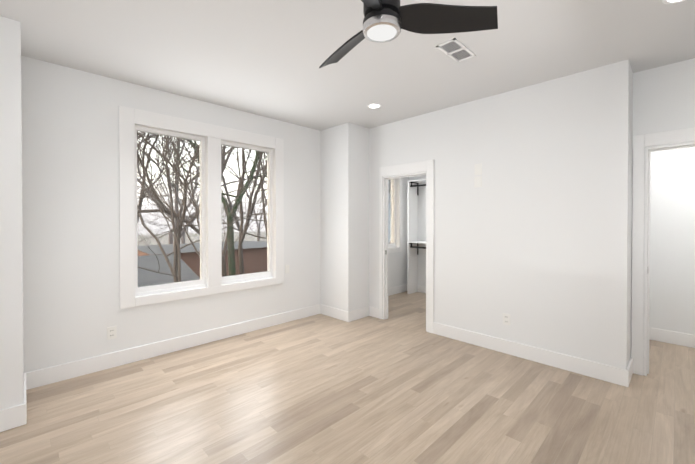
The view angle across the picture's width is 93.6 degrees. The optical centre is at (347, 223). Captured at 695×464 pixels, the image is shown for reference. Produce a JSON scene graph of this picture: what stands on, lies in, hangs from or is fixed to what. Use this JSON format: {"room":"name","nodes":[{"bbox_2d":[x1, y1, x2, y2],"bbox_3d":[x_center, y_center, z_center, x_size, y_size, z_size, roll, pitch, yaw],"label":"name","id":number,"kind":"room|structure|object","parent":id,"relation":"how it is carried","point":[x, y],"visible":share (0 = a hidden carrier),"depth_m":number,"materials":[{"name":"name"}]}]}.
{"room":"empty bedroom","nodes":[
{"label":"empty bedroom","id":0,"kind":"room"},
{"bbox_2d":[0,16,23,409],"bbox_3d":[-3.043,0.008,1.931,1.585,2.785,0.640,0,1,-45],"label":"wall","id":1,"kind":"structure","parent":0,"point":[11,322],"depth_m":2.22,"materials":[{"name":"white paint"}]},
{"bbox_2d":[21,56,408,372],"bbox_3d":[-1.341,-0.010,4.202,7.600,2.785,0.200,0,1,-45],"label":"wall","id":2,"kind":"structure","parent":0,"point":[72,311],"depth_m":3.07,"materials":[{"name":"white paint"}]},
{"bbox_2d":[107,326,116,339],"bbox_3d":[-2.272,1.056,3.147,0.075,0.118,0.007,0,1,-45],"label":"electrical outlet","id":3,"kind":"object","parent":2,"relation":"attached to","point":[111,332],"visible":1,"depth_m":3.14,"materials":[{"name":"white plastic"}]},
{"bbox_2d":[119,105,283,308],"bbox_3d":[-1.605,-0.160,3.892,1.880,1.980,0.168,0,1,-45],"label":"window","id":4,"kind":"structure","parent":2,"relation":"in","point":[201,282],"depth_m":3.71,"materials":[{"name":"white paint"}]},
{"bbox_2d":[221,139,274,284],"bbox_3d":[-1.299,-0.133,4.208,0.754,1.754,0.150,0,1,-45],"label":"window","id":5,"kind":"structure","parent":2,"relation":"in","point":[269,273],"depth_m":4.43,"materials":[{"name":"white paint"}]},
{"bbox_2d":[388,178,398,247],"bbox_3d":[0.711,-0.229,6.193,0.684,1.414,0.150,0,1,-45],"label":"window","id":6,"kind":"structure","parent":2,"relation":"in","point":[393,222],"depth_m":6.40,"materials":[{"name":"white paint"}]},
{"bbox_2d":[388,178,401,252],"bbox_3d":[0.770,-0.238,6.133,0.860,1.590,0.018,0,1,-45],"label":"trim","id":7,"kind":"structure","parent":2,"relation":"attached to","point":[392,250],"depth_m":6.38,"materials":[{"name":"white paint"}]},
{"bbox_2d":[321,122,368,311],"bbox_3d":[-0.043,-0.016,4.923,0.440,2.785,0.600,0,1,-45],"label":"wall","id":8,"kind":"structure","parent":0,"point":[345,217],"depth_m":4.72,"materials":[{"name":"white paint"}]},
{"bbox_2d":[0,291,694,463],"bbox_3d":[0.837,1.460,2.009,7.600,0.120,6.400,0,1,-45],"label":"floor","id":9,"kind":"structure","parent":0,"point":[400,385],"depth_m":2.49,"materials":[{"name":"brown wood"}]},
{"bbox_2d":[407,179,425,293],"bbox_3d":[2.100,0.280,5.545,0.320,2.183,2.370,0,1,-45],"label":"closet shelf","id":10,"kind":"object","parent":9,"relation":"on","point":[414,243],"visible":0.31,"depth_m":6.35,"materials":[{"name":"white paint"}]},
{"bbox_2d":[0,0,694,130],"bbox_3d":[0.837,-1.460,1.985,7.600,0.150,6.400,0,1,-45],"label":"ceiling","id":11,"kind":"structure","parent":0,"point":[266,58],"depth_m":2.61,"materials":[{"name":"white paint"}]},
{"bbox_2d":[367,103,380,108],"bbox_3d":[0.319,-1.398,3.891,0.170,0.004,0.170,0,1,-45],"label":"recessed light","id":12,"kind":"object","parent":11,"relation":"in","point":[374,105],"visible":1,"depth_m":3.88,"materials":[{"name":"white paint"}]},
{"bbox_2d":[319,0,497,67],"bbox_3d":[0.069,-1.131,1.543,0.972,0.501,0.954,0,1,-45],"label":"ceiling fan","id":13,"kind":"object","parent":11,"relation":"hanging from","point":[386,21],"visible":1,"depth_m":1.51,"materials":[{"name":"black metal"}]},
{"bbox_2d":[436,38,475,61],"bbox_3d":[0.877,-1.387,2.629,0.360,0.006,0.160,0,1,-45],"label":"ceiling vent","id":14,"kind":"object","parent":11,"relation":"in","point":[455,49],"visible":1,"depth_m":2.62,"materials":[{"name":"white metal"}]},
{"bbox_2d":[662,0,684,3],"bbox_3d":[2.025,-1.383,1.979,0.170,0.004,0.170,0,1,-45],"label":"recessed light","id":15,"kind":"object","parent":11,"relation":"in","point":[670,1],"visible":1,"depth_m":2.04,"materials":[{"name":"white paint"}]},
{"bbox_2d":[369,59,629,369],"bbox_3d":[1.181,-0.009,4.072,0.105,2.785,3.530,0,1,-45],"label":"wall","id":16,"kind":"structure","parent":0,"point":[531,236],"depth_m":3.30,"materials":[{"name":"white paint"}]},
{"bbox_2d":[0,284,694,431],"bbox_3d":[0.848,1.328,1.962,7.150,0.145,6.080,0,1,-45],"label":"baseboard","id":17,"kind":"structure","parent":16,"relation":"attached to","point":[13,417],"depth_m":3.38,"materials":[{"name":"white paint"}]},
{"bbox_2d":[379,160,433,332],"bbox_3d":[0.816,0.290,4.444,0.141,2.180,0.879,0,1,-45],"label":"door frame","id":18,"kind":"structure","parent":16,"relation":"attached to","point":[422,167],"depth_m":4.38,"materials":[{"name":"white paint"}]},
{"bbox_2d":[474,163,481,174],"bbox_3d":[1.477,-0.609,3.688,0.006,0.125,0.085,0,1,-45],"label":"switch plate","id":19,"kind":"object","parent":16,"relation":"attached to","point":[478,169],"visible":1,"depth_m":3.68,"materials":[{"name":"white plastic"}]},
{"bbox_2d":[474,176,481,187],"bbox_3d":[1.477,-0.469,3.689,0.006,0.125,0.085,0,1,-45],"label":"switch plate","id":20,"kind":"object","parent":16,"relation":"attached to","point":[477,181],"visible":1,"depth_m":3.69,"materials":[{"name":"white plastic"}]},
{"bbox_2d":[503,313,509,325],"bbox_3d":[1.695,1.023,3.480,0.007,0.118,0.075,0,1,-45],"label":"electrical outlet","id":21,"kind":"object","parent":16,"relation":"attached to","point":[506,319],"visible":1,"depth_m":3.48,"materials":[{"name":"white plastic"}]},
{"bbox_2d":[409,147,694,334],"bbox_3d":[3.387,-0.012,4.375,0.370,2.785,6.200,0,1,-45],"label":"wall","id":22,"kind":"structure","parent":0,"point":[672,247],"depth_m":3.77,"materials":[{"name":"white paint"}]},
{"bbox_2d":[628,66,632,363],"bbox_3d":[2.311,-0.003,3.277,0.385,2.785,0.810,0,1,-45],"label":"wall","id":23,"kind":"structure","parent":0,"point":[630,214],"depth_m":2.94,"materials":[{"name":"white paint"}]},
{"bbox_2d":[631,58,694,374],"bbox_3d":[3.213,0.003,2.552,0.120,2.785,1.490,0,1,-45],"label":"wall","id":24,"kind":"structure","parent":0,"point":[664,98],"depth_m":2.89,"materials":[{"name":"white paint"}]},
{"bbox_2d":[631,127,694,375],"bbox_3d":[3.040,0.294,2.729,0.156,2.200,0.989,0,1,-45],"label":"door frame","id":25,"kind":"structure","parent":24,"relation":"attached to","point":[640,179],"depth_m":2.98,"materials":[{"name":"white paint"}]},
{"label":"outside","id":26,"kind":"structure","parent":0,"visible":0},
{"bbox_2d":[137,232,266,244],"bbox_3d":[-37.903,4.197,52.494,180.000,0.200,119.750,0,1,-45],"label":"ground","id":27,"kind":"structure","parent":26,"point":[164,240],"depth_m":82.84,"materials":[{"name":"grey"}]},
{"bbox_2d":[137,132,186,152],"bbox_3d":[-13.030,-6.123,19.684,14.031,20.976,16.081,0,1,-45],"label":"tree","id":28,"kind":"object","parent":27,"relation":"on","point":[151,140],"depth_m":21.39,"materials":[{"name":"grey plant"}]},
{"bbox_2d":[137,134,191,243],"bbox_3d":[-22.535,-7.756,29.288,26.374,24.088,19.534,0,1,-45],"label":"tree","id":29,"kind":"object","parent":27,"relation":"on","point":[183,235],"depth_m":31.20,"materials":[{"name":"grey plant"}]},
{"bbox_2d":[138,254,199,286],"bbox_3d":[-10.889,2.854,9.623,10.800,3.170,8.300,0,1,-45],"label":"house","id":30,"kind":"structure","parent":27,"relation":"on","point":[187,271],"depth_m":11.61,"materials":[{"name":"grey"}]},
{"bbox_2d":[138,134,232,253],"bbox_3d":[-7.724,-5.655,13.729,14.935,20.136,12.950,0,1,-45],"label":"tree","id":31,"kind":"object","parent":27,"relation":"on","point":[223,151],"depth_m":16.02,"materials":[{"name":"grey plant"}]},
{"bbox_2d":[137,132,235,281],"bbox_3d":[-4.074,-1.509,8.835,9.315,11.921,6.389,0,1,-45],"label":"tree","id":32,"kind":"object","parent":27,"relation":"on","point":[176,231],"depth_m":7.90,"materials":[{"name":"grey plant"}]},
{"bbox_2d":[137,132,248,223],"bbox_3d":[-13.443,-4.992,18.717,14.478,18.718,16.285,0,1,-45],"label":"tree","id":33,"kind":"object","parent":27,"relation":"on","point":[141,197],"depth_m":18.39,"materials":[{"name":"grey plant"}]},
{"bbox_2d":[137,140,251,276],"bbox_3d":[-7.572,-4.027,13.527,19.699,16.880,18.225,0,1,-45],"label":"tree","id":34,"kind":"object","parent":27,"relation":"on","point":[164,209],"depth_m":11.80,"materials":[{"name":"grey plant"}]},
{"bbox_2d":[137,241,266,277],"bbox_3d":[-9.469,2.879,22.202,8.700,2.920,7.400,0,1,-45],"label":"house","id":35,"kind":"structure","parent":27,"relation":"on","point":[251,254],"depth_m":20.45,"materials":[{"name":"brown"}]},
{"bbox_2d":[137,131,266,281],"bbox_3d":[-5.756,-1.883,9.688,10.777,12.653,17.385,0,1,-45],"label":"tree","id":36,"kind":"object","parent":27,"relation":"on","point":[184,209],"depth_m":8.47,"materials":[{"name":"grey plant"}]},
{"bbox_2d":[137,139,266,245],"bbox_3d":[-0.692,-1.976,10.868,12.055,12.823,6.572,0,0,1],"label":"tree","id":37,"kind":"object","parent":27,"relation":"on","point":[263,201],"depth_m":10.95,"materials":[{"name":"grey plant"}]},
{"bbox_2d":[137,134,266,243],"bbox_3d":[-11.628,-6.621,26.399,21.103,21.858,22.314,0,1,-45],"label":"tree","id":38,"kind":"object","parent":27,"relation":"on","point":[237,223],"depth_m":26.78,"materials":[{"name":"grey plant"}]},
{"bbox_2d":[137,141,266,243],"bbox_3d":[-10.379,-7.177,27.157,22.556,22.958,15.878,0,1,-45],"label":"tree","id":39,"kind":"object","parent":27,"relation":"on","point":[170,237],"depth_m":26.77,"materials":[{"name":"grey plant"}]},
{"bbox_2d":[137,133,266,258],"bbox_3d":[-4.612,0.016,9.604,5.169,8.851,6.810,0,1,-45],"label":"tree","id":40,"kind":"object","parent":27,"relation":"on","point":[175,162],"depth_m":8.49,"materials":[{"name":"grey plant"}]},
{"bbox_2d":[137,163,266,245],"bbox_3d":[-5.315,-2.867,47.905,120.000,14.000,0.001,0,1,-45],"label":"tree","id":41,"kind":"object","parent":27,"relation":"on","point":[196,237],"depth_m":35.69,"materials":[{"name":"white plant"}]},
{"bbox_2d":[137,180,266,244],"bbox_3d":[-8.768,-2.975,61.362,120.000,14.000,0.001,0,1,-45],"label":"tree","id":42,"kind":"object","parent":27,"relation":"on","point":[192,223],"depth_m":45.93,"materials":[{"name":"plant"}]},
{"bbox_2d":[143,135,266,275],"bbox_3d":[-6.099,-4.854,13.345,15.602,18.535,13.306,0,1,-45],"label":"tree","id":43,"kind":"object","parent":27,"relation":"on","point":[231,262],"depth_m":11.59,"materials":[{"name":"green plant"}]},
{"bbox_2d":[151,139,266,240],"bbox_3d":[-12.572,-6.237,34.473,16.180,20.968,20.065,0,1,-45],"label":"tree","id":44,"kind":"object","parent":27,"relation":"on","point":[258,225],"depth_m":35.23,"materials":[{"name":"grey plant"}]},
{"bbox_2d":[227,146,266,211],"bbox_3d":[-8.130,-8.649,42.622,16.236,25.657,27.727,0,1,-45],"label":"tree","id":45,"kind":"object","parent":27,"relation":"on","point":[250,170],"depth_m":41.55,"materials":[{"name":"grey plant"}]},
{"bbox_2d":[228,149,266,273],"bbox_3d":[-2.628,-5.675,16.060,16.496,20.145,12.894,0,1,-45],"label":"tree","id":46,"kind":"object","parent":27,"relation":"on","point":[240,256],"depth_m":15.27,"materials":[{"name":"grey plant"}]}
]}

